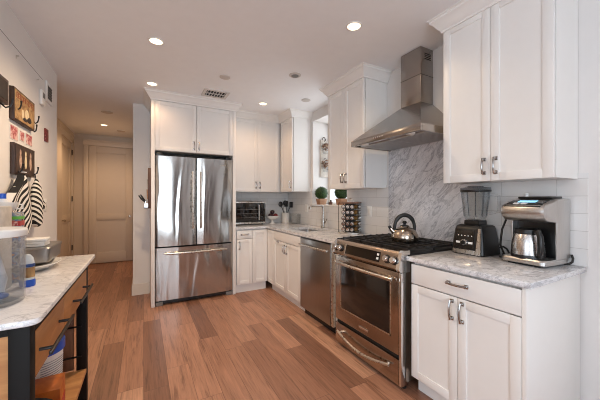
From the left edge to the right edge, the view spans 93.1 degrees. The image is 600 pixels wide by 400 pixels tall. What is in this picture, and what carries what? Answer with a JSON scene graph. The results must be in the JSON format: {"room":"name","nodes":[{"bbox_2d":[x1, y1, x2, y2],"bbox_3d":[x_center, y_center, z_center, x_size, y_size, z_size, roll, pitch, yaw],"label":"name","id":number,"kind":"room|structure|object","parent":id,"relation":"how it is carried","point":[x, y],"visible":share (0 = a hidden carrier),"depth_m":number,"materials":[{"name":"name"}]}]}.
{"room":"kitchen","nodes":[
{"label":"kitchen","id":0,"kind":"room"},
{"bbox_2d":[0,0,56,256],"bbox_3d":[-2.015,-0.002,1.494,0.510,2.600,3.060,0,0,-29],"label":"wall","id":1,"kind":"structure","parent":0,"point":[11,26],"depth_m":2.61,"materials":[{"name":"paint"}]},
{"bbox_2d":[0,74,13,107],"bbox_3d":[-1.752,-0.654,1.641,0.076,0.185,0.345,0,0,-29],"label":"shadow box","id":2,"kind":"object","parent":1,"relation":"attached to","point":[4,83],"visible":1,"depth_m":1.74,"materials":[{"name":"brown wood"}]},
{"bbox_2d":[0,77,7,100],"bbox_3d":[-1.753,-0.669,1.641,0.004,0.115,0.295,0,0,-29],"label":"picture","id":3,"kind":"object","parent":2,"relation":"attached to","point":[3,81],"depth_m":1.72},
{"bbox_2d":[10,123,17,141],"bbox_3d":[-1.959,-0.458,1.947,0.003,0.101,0.130,0,0,-29],"label":"snapshot","id":4,"kind":"object","parent":1,"relation":"attached to","point":[13,129],"visible":1,"depth_m":1.94,"materials":[{"name":"red paper"}]},
{"bbox_2d":[0,30,42,237],"bbox_3d":[-1.676,0.047,1.418,0.010,2.202,2.500,0,0,-29],"label":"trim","id":5,"kind":"structure","parent":1,"relation":"attached to","point":[19,73],"depth_m":2.02,"materials":[{"name":"paint"}]},
{"bbox_2d":[19,130,23,141],"bbox_3d":[-2.031,-0.462,2.078,0.003,0.075,0.090,0,0,-29],"label":"snapshot","id":6,"kind":"object","parent":1,"relation":"attached to","point":[21,133],"visible":1,"depth_m":2.06,"materials":[{"name":"white paper"}]},
{"bbox_2d":[9,85,39,131],"bbox_3d":[-2.000,-0.642,2.073,0.059,0.230,0.411,0,0,-29],"label":"wall sign","id":7,"kind":"object","parent":1,"relation":"attached to","point":[22,110],"visible":1,"depth_m":2.02,"materials":[{"name":"brown wood"}]},
{"bbox_2d":[15,89,33,128],"bbox_3d":[-2.002,-0.647,2.072,0.003,0.196,0.386,0,0,-29],"label":"picture","id":8,"kind":"object","parent":7,"relation":"attached to","point":[24,111],"depth_m":2.05},
{"bbox_2d":[10,142,38,177],"bbox_3d":[-2.002,-0.278,2.077,0.059,0.212,0.400,0,0,-29],"label":"framed photo","id":9,"kind":"object","parent":1,"relation":"attached to","point":[22,159],"visible":1,"depth_m":2.00,"materials":[{"name":"black wood"}]},
{"bbox_2d":[6,172,31,233],"bbox_3d":[-1.863,0.026,1.880,0.046,0.433,0.440,0,0,-29],"label":"towel","id":10,"kind":"object","parent":9,"relation":"hanging from","point":[19,192],"visible":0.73,"depth_m":1.93,"materials":[{"name":"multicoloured fabric"}]},
{"bbox_2d":[15,144,33,175],"bbox_3d":[-2.004,-0.278,2.076,0.003,0.188,0.376,0,0,-29],"label":"picture","id":11,"kind":"object","parent":9,"relation":"attached to","point":[23,155],"depth_m":2.05},
{"bbox_2d":[30,175,45,226],"bbox_3d":[-2.060,0.009,2.227,0.062,0.407,0.240,0,0,-29],"label":"oven mitt","id":12,"kind":"object","parent":9,"relation":"hanging from","point":[37,203],"visible":0.91,"depth_m":2.18,"materials":[{"name":"fabric"}]},
{"bbox_2d":[26,133,31,146],"bbox_3d":[-2.100,-0.461,2.203,0.003,0.088,0.135,0,0,-29],"label":"snapshot","id":13,"kind":"object","parent":1,"relation":"attached to","point":[28,137],"visible":1,"depth_m":2.19,"materials":[{"name":"red paper"}]},
{"bbox_2d":[39,89,44,106],"bbox_3d":[-2.232,-0.879,2.464,0.024,0.125,0.090,0,0,-29],"label":"intercom","id":14,"kind":"object","parent":1,"relation":"attached to","point":[41,92],"visible":1,"depth_m":2.43,"materials":[{"name":"white plastic"}]},
{"bbox_2d":[44,128,48,141],"bbox_3d":[-2.334,-0.590,2.616,0.012,0.115,0.085,0,0,-29],"label":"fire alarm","id":15,"kind":"object","parent":1,"relation":"attached to","point":[46,132],"visible":1,"depth_m":2.60,"materials":[{"name":"red plastic"}]},
{"bbox_2d":[45,80,52,105],"bbox_3d":[-2.372,-1.000,2.689,0.016,0.185,0.190,0,0,-29],"label":"air vent","id":16,"kind":"object","parent":1,"relation":"in","point":[48,88],"visible":1,"depth_m":2.66,"materials":[{"name":"white plastic"}]},
{"bbox_2d":[57,118,73,256],"bbox_3d":[-3.752,-0.002,4.185,0.140,2.600,3.150,0,0,-29],"label":"wall","id":17,"kind":"structure","parent":0,"point":[60,131],"depth_m":4.69,"materials":[{"name":"paint"}]},
{"bbox_2d":[60,125,73,256],"bbox_3d":[-4.222,0.033,5.141,0.118,2.507,1.090,0,0,-29],"label":"door","id":18,"kind":"structure","parent":17,"relation":"in","point":[67,145],"depth_m":5.32,"materials":[{"name":"paint"}]},
{"bbox_2d":[74,133,132,263],"bbox_3d":[-3.023,-0.002,6.441,3.513,2.600,0.100,0,0,-29],"label":"wall","id":19,"kind":"structure","parent":0,"point":[78,142],"depth_m":5.65,"materials":[{"name":"paint"}]},
{"bbox_2d":[82,139,132,263],"bbox_3d":[-3.883,0.043,5.849,0.955,2.487,0.118,0,0,-29],"label":"door","id":20,"kind":"structure","parent":19,"relation":"in","point":[107,164],"depth_m":5.83,"materials":[{"name":"paint"}]},
{"bbox_2d":[133,103,267,283],"bbox_3d":[-1.265,-0.002,4.463,2.339,2.600,0.120,0,0,-29],"label":"wall","id":21,"kind":"structure","parent":0,"point":[141,115],"depth_m":3.90,"materials":[{"name":"paint"}]},
{"bbox_2d":[236,192,287,221],"bbox_3d":[-0.696,0.116,4.702,1.093,0.536,0.010,0,0,-29],"label":"backsplash","id":22,"kind":"structure","parent":21,"relation":"attached to","point":[272,199],"depth_m":4.79,"materials":[{"name":"tile"}]},
{"bbox_2d":[236,110,290,192],"bbox_3d":[-0.596,-0.710,4.518,1.085,1.185,0.425,0,0,-29],"label":"upper cabinet","id":23,"kind":"object","parent":21,"relation":"attached to","point":[258,135],"visible":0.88,"depth_m":4.33,"materials":[{"name":"white paint"}]},
{"bbox_2d":[6,0,460,138],"bbox_3d":[-1.395,-1.352,1.772,5.863,0.100,9.850,0,0,-29],"label":"ceiling","id":24,"kind":"structure","parent":0,"point":[101,55],"depth_m":2.39,"materials":[{"name":"paint"}]},
{"bbox_2d":[101,110,112,113],"bbox_3d":[-2.872,-1.297,4.231,0.150,0.010,0.150,0,0,-29],"label":"smoke detector","id":25,"kind":"object","parent":24,"relation":"attached to","point":[102,111],"visible":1,"depth_m":4.22,"materials":[{"name":"white plastic"}]},
{"bbox_2d":[146,81,157,85],"bbox_3d":[-1.661,-1.299,3.192,0.120,0.006,0.120,0,0,-29],"label":"recessed light","id":26,"kind":"object","parent":24,"relation":"in","point":[151,83],"visible":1,"depth_m":3.18,"materials":[{"name":"white plastic"}]},
{"bbox_2d":[148,37,163,44],"bbox_3d":[-1.182,-1.299,2.334,0.120,0.006,0.120,0,0,-29],"label":"recessed light","id":27,"kind":"object","parent":24,"relation":"in","point":[154,40],"visible":1,"depth_m":2.33,"materials":[{"name":"white plastic"}]},
{"bbox_2d":[201,88,229,99],"bbox_3d":[-1.040,-1.297,3.497,0.300,0.010,0.250,0,0,-29],"label":"ceiling vent","id":28,"kind":"object","parent":24,"relation":"in","point":[206,92],"visible":1,"depth_m":3.49,"materials":[{"name":"white metal"}]},
{"bbox_2d":[220,75,229,79],"bbox_3d":[-0.797,-1.297,3.022,0.110,0.010,0.110,0,0,-29],"label":"sprinkler cover","id":29,"kind":"object","parent":24,"relation":"attached to","point":[225,77],"visible":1,"depth_m":3.01,"materials":[{"name":"white plastic"}]},
{"bbox_2d":[289,72,300,77],"bbox_3d":[-0.053,-1.296,2.973,0.124,0.013,0.124,0,0,-29],"label":"ceiling speaker","id":30,"kind":"object","parent":24,"relation":"attached to","point":[294,74],"visible":1,"depth_m":2.96,"materials":[{"name":"grey plastic"}]},
{"bbox_2d":[346,21,361,30],"bbox_3d":[0.405,-1.299,2.133,0.120,0.006,0.120,0,0,-29],"label":"recessed light","id":31,"kind":"object","parent":24,"relation":"in","point":[354,25],"visible":1,"depth_m":2.13,"materials":[{"name":"white plastic"}]},
{"bbox_2d":[65,260,432,399],"bbox_3d":[-1.395,1.338,1.772,5.863,0.080,9.850,0,0,-29],"label":"floor","id":32,"kind":"structure","parent":0,"point":[259,344],"depth_m":2.40,"materials":[{"name":"brown wood"}]},
{"bbox_2d":[0,254,94,399],"bbox_3d":[-1.341,0.841,1.351,0.503,0.914,1.244,0,0,-29],"label":"kitchen cart","id":33,"kind":"object","parent":32,"relation":"on","point":[34,320],"visible":0.88,"depth_m":1.10,"materials":[{"name":"stone"}]},
{"bbox_2d":[0,193,7,201],"bbox_3d":[-1.422,0.177,1.361,0.049,0.414,0.049,0,0,-29],"label":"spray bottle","id":34,"kind":"object","parent":33,"relation":"on","point":[2,195],"visible":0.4,"depth_m":1.35,"materials":[{"name":"white plastic"}]},
{"bbox_2d":[0,206,11,289],"bbox_3d":[-1.292,0.206,1.182,0.105,0.355,0.122,0,0,-29],"label":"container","id":35,"kind":"object","parent":33,"relation":"on","point":[5,211],"visible":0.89,"depth_m":1.22,"materials":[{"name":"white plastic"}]},
{"bbox_2d":[0,226,27,299],"bbox_3d":[-1.141,0.245,1.033,0.222,0.277,0.222,0,0,-29],"label":"container","id":36,"kind":"object","parent":33,"relation":"on","point":[12,231],"visible":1,"depth_m":1.04,"materials":[{"name":"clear plastic"}]},
{"bbox_2d":[12,212,24,282],"bbox_3d":[-1.365,0.222,1.319,0.113,0.325,0.075,0,0,-33],"label":"snack box","id":37,"kind":"object","parent":33,"relation":"on","point":[17,217],"visible":0.45,"depth_m":1.32,"materials":[{"name":"multicoloured cardboard"}]},
{"bbox_2d":[0,202,23,211],"bbox_3d":[-1.365,0.036,1.322,0.086,0.045,0.086,0,0,-14],"label":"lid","id":38,"kind":"object","parent":37,"relation":"on","point":[14,205],"visible":0.56,"depth_m":1.32,"materials":[{"name":"white plastic"}]},
{"bbox_2d":[19,254,35,287],"bbox_3d":[-1.211,0.313,1.263,0.055,0.142,0.055,0,0,-29],"label":"soap bottle","id":39,"kind":"object","parent":33,"relation":"on","point":[27,263],"visible":1,"depth_m":1.25,"materials":[{"name":"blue plastic"}]},
{"bbox_2d":[35,398,52,399],"bbox_3d":[-1.105,0.904,1.124,0.280,0.334,0.036,0,0,-43],"label":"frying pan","id":40,"kind":"object","parent":33,"relation":"on","point":[35,398],"visible":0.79,"depth_m":1.16,"materials":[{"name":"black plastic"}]},
{"bbox_2d":[35,257,61,270],"bbox_3d":[-1.518,0.366,1.556,0.327,0.036,0.361,0,0,-29],"label":"platter","id":41,"kind":"object","parent":33,"relation":"on","point":[38,266],"visible":0.36,"depth_m":1.62,"materials":[{"name":"white ceramic"}]},
{"bbox_2d":[24,240,61,263],"bbox_3d":[-1.579,0.306,1.636,0.278,0.083,0.330,0,0,-31],"label":"metal tin","id":42,"kind":"object","parent":41,"relation":"on","point":[46,253],"visible":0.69,"depth_m":1.56,"materials":[{"name":"metal"}]},
{"bbox_2d":[24,241,49,247],"bbox_3d":[-1.514,0.257,1.621,0.110,0.014,0.120,0,0,-29],"label":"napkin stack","id":43,"kind":"object","parent":42,"relation":"on","point":[47,243],"visible":0.5,"depth_m":1.58,"materials":[{"name":"white paper"}]},
{"bbox_2d":[24,239,49,244],"bbox_3d":[-1.511,0.243,1.622,0.110,0.014,0.120,0,0,-31],"label":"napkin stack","id":44,"kind":"object","parent":43,"relation":"on","point":[40,242],"visible":0.58,"depth_m":1.58,"materials":[{"name":"white paper"}]},
{"bbox_2d":[24,237,49,241],"bbox_3d":[-1.509,0.228,1.624,0.110,0.014,0.120,0,0,-33],"label":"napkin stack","id":45,"kind":"object","parent":44,"relation":"on","point":[33,239],"visible":0.76,"depth_m":1.59,"materials":[{"name":"white paper"}]},
{"bbox_2d":[35,372,64,399],"bbox_3d":[-1.218,0.970,1.322,0.182,0.205,0.150,0,0,-33],"label":"box","id":46,"kind":"object","parent":33,"relation":"on","point":[53,386],"visible":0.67,"depth_m":1.33,"materials":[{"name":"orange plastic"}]},
{"bbox_2d":[35,335,64,378],"bbox_3d":[-1.347,0.901,1.462,0.216,0.342,0.216,0,0,-29],"label":"tub","id":47,"kind":"object","parent":33,"relation":"on","point":[53,365],"visible":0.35,"depth_m":1.45,"materials":[{"name":"white plastic"}]},
{"bbox_2d":[62,318,73,372],"bbox_3d":[-1.563,0.855,1.715,0.315,0.434,0.020,0,0,-29],"label":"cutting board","id":48,"kind":"object","parent":33,"relation":"on","point":[68,365],"visible":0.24,"depth_m":1.77,"materials":[{"name":"brown wood"}]},
{"bbox_2d":[65,369,85,399],"bbox_3d":[-1.319,1.085,1.273,0.447,0.025,0.974,0,0,-29],"label":"shelf","id":49,"kind":"object","parent":33,"relation":"attached to","point":[74,380],"depth_m":1.66,"materials":[{"name":"brown wood"}]},
{"bbox_2d":[155,152,231,306],"bbox_3d":[-1.459,0.362,3.884,0.938,1.872,0.657,0,0,-29],"label":"refrigerator","id":50,"kind":"object","parent":32,"relation":"on","point":[193,194],"visible":1,"depth_m":3.62,"materials":[{"name":"metal"}]},
{"bbox_2d":[144,87,242,307],"bbox_3d":[-1.460,-0.002,3.886,1.188,2.600,0.693,0,0,-29],"label":"tall cabinet","id":51,"kind":"object","parent":32,"relation":"on","point":[180,124],"visible":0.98,"depth_m":3.64,"materials":[{"name":"white paint"}]},
{"bbox_2d":[144,168,150,207],"bbox_3d":[-1.888,-0.137,3.515,0.075,0.490,0.220,0,0,-29],"label":"board","id":52,"kind":"object","parent":51,"relation":"attached to","point":[146,205],"visible":1,"depth_m":3.43,"materials":[{"name":"brown wood"}]},
{"bbox_2d":[236,228,266,292],"bbox_3d":[-0.815,0.857,4.264,0.458,0.882,0.650,0,0,-29],"label":"base cabinet","id":53,"kind":"object","parent":32,"relation":"on","point":[251,244],"visible":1,"depth_m":4.02,"materials":[{"name":"white paint"}]},
{"bbox_2d":[267,229,304,310],"bbox_3d":[0.024,0.857,3.829,0.666,0.882,0.995,0,0,-29],"label":"base cabinet","id":54,"kind":"object","parent":32,"relation":"on","point":[283,249],"visible":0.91,"depth_m":3.62,"materials":[{"name":"white paint"}]},
{"bbox_2d":[236,222,372,243],"bbox_3d":[-0.128,0.399,3.671,1.091,0.030,2.343,0,0,-29],"label":"countertop","id":55,"kind":"structure","parent":54,"relation":"on","point":[329,235],"depth_m":3.64,"materials":[{"name":"stone"}]},
{"bbox_2d":[236,202,265,224],"bbox_3d":[-0.814,0.210,4.402,0.488,0.348,0.361,0,0,-29],"label":"toaster oven","id":56,"kind":"object","parent":55,"relation":"on","point":[246,212],"visible":0.77,"depth_m":4.27,"materials":[{"name":"black metal"}]},
{"bbox_2d":[266,215,278,223],"bbox_3d":[-0.444,0.322,4.572,0.224,0.124,0.224,0,0,-29],"label":"fruit bowl","id":57,"kind":"object","parent":55,"relation":"on","point":[272,218],"visible":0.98,"depth_m":4.51,"materials":[{"name":"white ceramic"}]},
{"bbox_2d":[282,212,288,222],"bbox_3d":[-0.240,0.301,4.741,0.132,0.165,0.132,0,0,-29],"label":"utensil crock","id":58,"kind":"object","parent":55,"relation":"on","point":[285,216],"visible":0.94,"depth_m":4.69,"materials":[{"name":"white ceramic"}]},
{"bbox_2d":[284,201,287,212],"bbox_3d":[-0.232,0.197,4.700,0.064,0.349,0.020,0,0,-29],"label":"spatula","id":59,"kind":"object","parent":58,"relation":"in","point":[285,202],"visible":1,"depth_m":4.69,"materials":[{"name":"black plastic"}]},
{"bbox_2d":[300,229,316,231],"bbox_3d":[0.101,0.506,3.685,0.354,0.183,0.524,0,0,-29],"label":"sink","id":60,"kind":"object","parent":55,"relation":"in","point":[305,230],"visible":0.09,"depth_m":3.95,"materials":[{"name":"metal"}]},
{"bbox_2d":[309,205,326,227],"bbox_3d":[0.252,0.228,3.746,0.237,0.312,0.139,0,0,-29],"label":"faucet","id":61,"kind":"object","parent":55,"relation":"on","point":[310,206],"visible":0.98,"depth_m":3.80,"materials":[{"name":"silver metal"}]},
{"bbox_2d":[338,198,360,233],"bbox_3d":[0.581,0.183,3.270,0.224,0.401,0.224,0,0,23],"label":"spice rack","id":62,"kind":"object","parent":55,"relation":"on","point":[343,203],"visible":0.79,"depth_m":3.21,"materials":[{"name":"silver metal"}]},
{"bbox_2d":[298,236,335,333],"bbox_3d":[0.394,0.858,3.094,0.660,0.880,0.636,0,0,-29],"label":"dishwasher","id":63,"kind":"object","parent":32,"relation":"on","point":[317,264],"visible":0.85,"depth_m":2.90,"materials":[{"name":"metal"}]},
{"bbox_2d":[333,233,452,388],"bbox_3d":[0.762,0.819,2.389,0.732,0.958,0.757,0,0,-29],"label":"gas range","id":64,"kind":"object","parent":32,"relation":"on","point":[373,272],"visible":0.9,"depth_m":2.13,"materials":[{"name":"metal"}]},
{"bbox_2d":[352,240,451,255],"bbox_3d":[0.817,0.386,2.418,0.608,0.024,0.755,0,0,-29],"label":"cooktop","id":65,"kind":"object","parent":64,"relation":"in","point":[442,248],"depth_m":2.12,"materials":[{"name":"black metal"}]},
{"bbox_2d":[388,213,418,242],"bbox_3d":[0.848,0.225,2.307,0.210,0.229,0.210,0,0,-43],"label":"kettle","id":66,"kind":"object","parent":64,"relation":"on","point":[404,233],"visible":1,"depth_m":2.26,"materials":[{"name":"metal"}]},
{"bbox_2d":[411,263,579,399],"bbox_3d":[1.162,0.857,1.762,0.666,0.882,0.657,0,0,-29],"label":"base cabinet","id":67,"kind":"object","parent":32,"relation":"on","point":[473,338],"visible":0.99,"depth_m":1.53,"materials":[{"name":"white paint"}]},
{"bbox_2d":[406,250,585,288],"bbox_3d":[1.172,0.399,1.768,0.647,0.030,0.708,0,0,-29],"label":"countertop","id":68,"kind":"structure","parent":67,"relation":"on","point":[494,268],"depth_m":1.58,"materials":[{"name":"stone"}]},
{"bbox_2d":[451,190,499,256],"bbox_3d":[1.254,0.143,2.023,0.250,0.481,0.256,0,0,-29],"label":"blender","id":69,"kind":"object","parent":68,"relation":"on","point":[475,237],"visible":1,"depth_m":1.97,"materials":[{"name":"black plastic"}]},
{"bbox_2d":[499,219,506,254],"bbox_3d":[1.368,0.247,1.917,0.137,0.270,0.071,0,0,-29],"label":"power cord","id":70,"kind":"object","parent":68,"relation":"on","point":[504,223],"visible":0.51,"depth_m":1.87,"materials":[{"name":"black plastic"}]},
{"bbox_2d":[501,193,569,267],"bbox_3d":[1.407,0.172,1.713,0.268,0.425,0.240,0,0,-24],"label":"coffee maker","id":71,"kind":"object","parent":68,"relation":"on","point":[549,214],"visible":0.88,"depth_m":1.64,"materials":[{"name":"metal"}]},
{"bbox_2d":[510,227,545,258],"bbox_3d":[1.353,0.256,1.689,0.166,0.172,0.200,0,0,39],"label":"coffee carafe","id":72,"kind":"object","parent":71,"relation":"on","point":[527,242],"visible":1,"depth_m":1.65,"materials":[{"name":"metal"}]},
{"bbox_2d":[564,255,573,264],"bbox_3d":[1.567,0.351,1.655,0.049,0.061,0.026,0,0,11],"label":"power cord","id":73,"kind":"object","parent":68,"relation":"on","point":[572,256],"visible":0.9,"depth_m":1.65,"materials":[{"name":"black plastic"}]},
{"bbox_2d":[311,0,599,399],"bbox_3d":[1.614,-0.002,2.018,0.347,2.600,7.180,0,0,-29],"label":"wall","id":74,"kind":"structure","parent":0,"point":[588,10],"depth_m":1.62,"materials":[{"name":"paint"}]},
{"bbox_2d":[278,108,312,191],"bbox_3d":[-0.093,-0.710,4.353,0.393,1.185,0.504,0,0,-29],"label":"upper cabinet","id":75,"kind":"object","parent":74,"relation":"attached to","point":[295,123],"visible":0.99,"depth_m":4.24,"materials":[{"name":"white paint"}]},
{"bbox_2d":[320,137,327,176],"bbox_3d":[0.394,-0.642,4.280,0.154,0.610,0.117,0,0,-29],"label":"wall planter","id":76,"kind":"object","parent":74,"relation":"attached to","point":[323,143],"visible":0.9,"depth_m":4.30,"materials":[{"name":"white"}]},
{"bbox_2d":[322,143,327,150],"bbox_3d":[0.398,-0.769,4.278,0.150,0.165,0.109,0,0,-29],"label":"jar","id":77,"kind":"object","parent":76,"relation":"on","point":[324,145],"depth_m":4.27,"materials":[{"name":"clear glass"}]},
{"bbox_2d":[322,160,327,169],"bbox_3d":[0.394,-0.510,4.278,0.151,0.186,0.102,0,0,-29],"label":"jar","id":78,"kind":"object","parent":76,"relation":"on","point":[324,162],"depth_m":4.29,"materials":[{"name":"clear glass"}]},
{"bbox_2d":[312,189,341,206],"bbox_3d":[0.529,-0.534,3.955,0.350,1.255,0.844,0,0,-29],"label":"window","id":79,"kind":"structure","parent":74,"relation":"in","point":[330,192],"depth_m":4.33,"materials":[{"name":"white plastic"}]},
{"bbox_2d":[315,186,327,204],"bbox_3d":[0.314,-0.061,4.169,0.210,0.268,0.209,0,0,-29],"label":"boxwood","id":80,"kind":"object","parent":79,"relation":"on","point":[321,193],"visible":1,"depth_m":4.11,"materials":[{"name":"green plant"}]},
{"bbox_2d":[316,199,326,204],"bbox_3d":[0.315,0.030,4.168,0.124,0.084,0.124,0,0,-29],"label":"planter","id":81,"kind":"object","parent":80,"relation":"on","point":[319,201],"depth_m":4.12,"materials":[{"name":"brown ceramic"}]},
{"bbox_2d":[334,190,346,204],"bbox_3d":[0.552,-0.061,3.766,0.210,0.268,0.215,0,0,-29],"label":"boxwood","id":82,"kind":"object","parent":79,"relation":"on","point":[341,195],"visible":0.61,"depth_m":3.71,"materials":[{"name":"green plant"}]},
{"bbox_2d":[335,199,346,204],"bbox_3d":[0.552,0.030,3.768,0.124,0.084,0.124,0,0,-29],"label":"planter","id":83,"kind":"object","parent":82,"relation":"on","point":[337,200],"depth_m":3.72,"materials":[{"name":"brown ceramic"}]},
{"bbox_2d":[319,62,392,189],"bbox_3d":[0.583,-0.710,3.124,0.393,1.185,0.771,0,0,-29],"label":"upper cabinet","id":84,"kind":"object","parent":74,"relation":"attached to","point":[357,99],"visible":0.99,"depth_m":2.92,"materials":[{"name":"white paint"}]},
{"bbox_2d":[367,206,371,216],"bbox_3d":[0.771,0.133,3.158,0.009,0.116,0.072,0,0,-29],"label":"wall outlet","id":85,"kind":"object","parent":74,"relation":"attached to","point":[369,208],"visible":1,"depth_m":3.15,"materials":[{"name":"white plastic"}]},
{"bbox_2d":[351,46,442,151],"bbox_3d":[0.883,-0.894,2.447,0.516,0.810,0.764,0,0,-29],"label":"range hood","id":86,"kind":"object","parent":74,"relation":"attached to","point":[418,121],"visible":0.98,"depth_m":2.43,"materials":[{"name":"metal"}]},
{"bbox_2d":[389,140,466,241],"bbox_3d":[1.107,-0.082,2.564,0.014,0.960,0.805,0,0,-29],"label":"backsplash","id":87,"kind":"structure","parent":74,"relation":"attached to","point":[417,188],"depth_m":2.53,"materials":[{"name":"stone"}]},
{"bbox_2d":[288,173,587,266],"bbox_3d":[0.709,0.116,3.292,0.010,0.536,3.835,0,0,-29],"label":"backsplash","id":88,"kind":"structure","parent":74,"relation":"attached to","point":[576,190],"depth_m":2.05,"materials":[{"name":"tile"}]},
{"bbox_2d":[427,0,577,183],"bbox_3d":[1.292,-0.710,1.835,0.393,1.185,0.790,0,0,-29],"label":"upper cabinet","id":89,"kind":"object","parent":74,"relation":"attached to","point":[510,67],"visible":1,"depth_m":1.68,"materials":[{"name":"white paint"}]},
{"bbox_3d":[-2.861,-0.002,5.063,0.120,2.600,2.470,0,0,-29],"label":"wall","id":90,"kind":"structure","parent":0,"visible":0},
{"bbox_2d":[132,279,149,295],"bbox_3d":[-2.801,1.223,5.020,0.212,0.150,2.604,0,0,-29],"label":"baseboard","id":91,"kind":"structure","parent":90,"relation":"attached to","point":[142,288],"depth_m":3.88,"materials":[{"name":"white wood"}]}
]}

